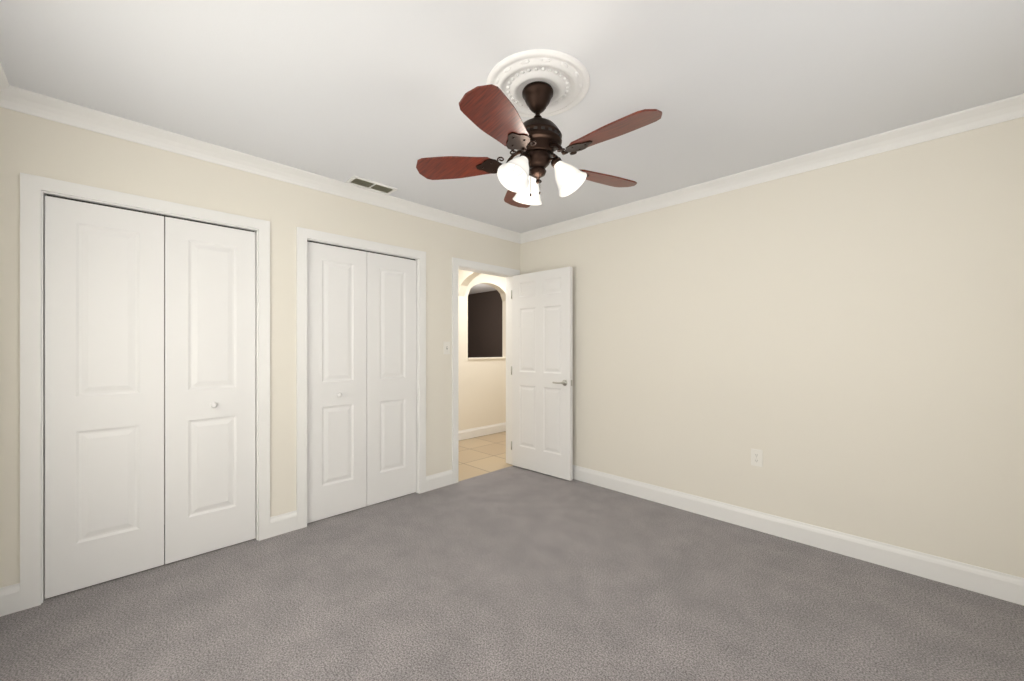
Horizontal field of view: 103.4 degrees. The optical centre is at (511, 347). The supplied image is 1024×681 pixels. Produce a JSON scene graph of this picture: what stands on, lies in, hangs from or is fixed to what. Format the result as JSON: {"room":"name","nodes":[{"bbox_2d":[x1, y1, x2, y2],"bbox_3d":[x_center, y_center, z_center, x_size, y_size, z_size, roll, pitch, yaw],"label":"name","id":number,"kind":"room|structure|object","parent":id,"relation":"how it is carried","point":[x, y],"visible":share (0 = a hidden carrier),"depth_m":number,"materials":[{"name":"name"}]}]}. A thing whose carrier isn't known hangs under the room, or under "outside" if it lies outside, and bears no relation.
{"room":"empty bedroom","nodes":[
{"label":"empty bedroom","id":0,"kind":"room"},
{"bbox_2d":[0,107,519,587],"bbox_3d":[-1.216,0.020,3.182,0.120,2.480,3.820,0,0,45],"label":"wall","id":1,"kind":"structure","parent":0,"point":[44,147],"depth_m":2.67,"materials":[{"name":"white paint"}]},
{"bbox_2d":[0,587,3,616],"bbox_3d":[-1.085,1.195,0.541,3.800,0.130,0.030,0,0,45],"label":"baseboard","id":2,"kind":"structure","parent":1,"relation":"attached to","point":[1,589],"depth_m":1.90,"materials":[{"name":"white paint"}]},
{"bbox_2d":[0,62,15,110],"bbox_3d":[-1.069,-1.177,0.557,3.800,0.085,0.076,0,0,45],"label":"crown molding","id":3,"kind":"structure","parent":1,"relation":"attached to","point":[14,98],"depth_m":1.89,"materials":[{"name":"white paint"}]},
{"bbox_2d":[45,194,254,598],"bbox_3d":[-2.007,0.241,2.335,0.067,2.021,0.909,0,0,45],"label":"bifold closet door","id":4,"kind":"structure","parent":1,"relation":"in","point":[104,393],"depth_m":2.27,"materials":[{"name":"white paint"}]},
{"bbox_2d":[16,87,519,242],"bbox_3d":[-1.150,-1.177,3.109,0.076,0.085,3.390,0,0,45],"label":"crown molding","id":5,"kind":"structure","parent":1,"relation":"attached to","point":[27,102],"depth_m":2.47,"materials":[{"name":"white paint"}]},
{"bbox_2d":[20,172,519,610],"bbox_3d":[-1.189,0.209,3.210,0.152,2.101,3.454,0,0,45],"label":"door frame","id":6,"kind":"structure","parent":1,"relation":"attached to","point":[32,187],"depth_m":2.64,"materials":[{"name":"white paint"}]},
{"bbox_2d":[511,266,572,480],"bbox_3d":[0.291,0.240,4.074,0.760,2.015,0.157,0,0,45],"label":"door","id":7,"kind":"structure","parent":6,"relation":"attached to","point":[542,372],"depth_m":4.02,"materials":[{"name":"white paint"}]},
{"bbox_2d":[307,240,415,522],"bbox_3d":[-1.147,0.241,3.195,0.067,2.021,0.892,0,0,45],"label":"bifold closet door","id":8,"kind":"structure","parent":1,"relation":"in","point":[361,378],"depth_m":3.15,"materials":[{"name":"white paint"}]},
{"bbox_2d":[426,470,452,491],"bbox_3d":[-0.657,1.195,3.647,0.014,0.130,0.290,0,0,45],"label":"baseboard","id":9,"kind":"structure","parent":1,"relation":"attached to","point":[445,478],"depth_m":3.64,"materials":[{"name":"white paint"}]},
{"bbox_2d":[443,342,449,353],"bbox_3d":[-0.594,0.000,3.705,0.019,0.115,0.070,0,0,45],"label":"switch plate","id":10,"kind":"object","parent":1,"relation":"attached to","point":[446,347],"visible":1,"depth_m":3.70,"materials":[{"name":"white plastic"}]},
{"bbox_2d":[458,269,480,295],"bbox_3d":[-0.262,-0.965,5.098,1.240,0.510,0.120,0,0,45],"label":"lintel","id":11,"kind":"object","parent":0,"point":[465,278],"visible":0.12,"depth_m":5.44,"materials":[{"name":"white paint"}]},
{"bbox_2d":[458,273,505,430],"bbox_3d":[-0.361,0.020,5.961,0.150,2.480,3.680,0,0,45],"label":"wall","id":12,"kind":"structure","parent":0,"point":[481,391],"depth_m":5.79,"materials":[{"name":"white paint"}]},
{"bbox_2d":[458,422,505,440],"bbox_3d":[-0.313,1.195,5.913,0.014,0.130,3.680,0,0,45],"label":"baseboard","id":13,"kind":"structure","parent":12,"relation":"attached to","point":[480,431],"depth_m":5.78,"materials":[{"name":"white paint"}]},
{"bbox_2d":[468,290,501,357],"bbox_3d":[-0.085,0.020,8.358,2.880,2.480,0.100,0,0,45],"label":"wall","id":14,"kind":"structure","parent":0,"point":[484,324],"depth_m":8.76,"materials":[{"name":"brown paint"}]},
{"bbox_2d":[0,465,1023,680],"bbox_3d":[-0.106,1.285,2.072,4.820,0.050,3.820,0,0,45],"label":"floor","id":15,"kind":"structure","parent":0,"point":[513,573],"depth_m":1.95,"materials":[{"name":"grey carpet"}]},
{"bbox_2d":[0,0,1023,293],"bbox_3d":[-0.488,-1.270,4.221,8.400,0.100,6.320,0,0,45],"label":"ceiling","id":16,"kind":"structure","parent":0,"point":[346,90],"depth_m":1.80,"materials":[{"name":"white paint"}]},
{"bbox_2d":[345,175,397,194],"bbox_3d":[-1.046,-1.216,3.026,0.150,0.009,0.340,0,0,45],"label":"ceiling vent","id":17,"kind":"object","parent":16,"relation":"in","point":[369,184],"visible":1,"depth_m":3.01,"materials":[{"name":"white metal"}]},
{"bbox_2d":[486,49,589,117],"bbox_3d":[0.120,-1.205,1.888,0.479,0.030,0.479,0,0,45],"label":"ceiling medallion","id":18,"kind":"structure","parent":16,"relation":"attached to","point":[565,76],"depth_m":1.79,"materials":[{"name":"white paint"}]},
{"bbox_2d":[416,81,661,207],"bbox_3d":[0.153,-0.953,1.859,1.083,0.502,1.128,0,0,45],"label":"ceiling fan","id":19,"kind":"object","parent":18,"relation":"hanging from","point":[492,112],"visible":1,"depth_m":1.81,"materials":[{"name":"brown wood"}]},
{"bbox_2d":[520,117,1023,577],"bbox_3d":[1.520,0.020,3.062,3.920,2.480,0.120,0,0,45],"label":"wall","id":20,"kind":"structure","parent":0,"point":[841,345],"depth_m":2.51,"materials":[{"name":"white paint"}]},
{"bbox_2d":[751,448,762,466],"bbox_3d":[1.694,0.760,2.797,0.070,0.115,0.009,0,0,45],"label":"electrical outlet plate","id":21,"kind":"object","parent":20,"relation":"attached to","point":[756,457],"visible":1,"depth_m":2.79,"materials":[{"name":"white plastic"}]},
{"bbox_2d":[516,94,1023,243],"bbox_3d":[1.409,-1.177,3.035,3.800,0.085,0.076,0,0,45],"label":"crown molding","id":22,"kind":"structure","parent":20,"relation":"attached to","point":[1010,108],"depth_m":2.53,"materials":[{"name":"white paint"}]},
{"bbox_2d":[573,465,1023,605],"bbox_3d":[1.427,1.195,3.053,3.800,0.130,0.024,0,0,45],"label":"baseboard","id":23,"kind":"structure","parent":20,"relation":"attached to","point":[996,584],"depth_m":2.49,"materials":[{"name":"white paint"}]},
{"label":"outside","id":24,"kind":"structure","parent":0,"visible":0},
{"bbox_2d":[458,431,512,480],"bbox_3d":[-0.942,1.287,6.542,4.476,0.046,3.680,0,0,45],"label":"floor","id":25,"kind":"structure","parent":24,"point":[481,455],"depth_m":4.75,"materials":[{"name":"beige tile"}]}
]}

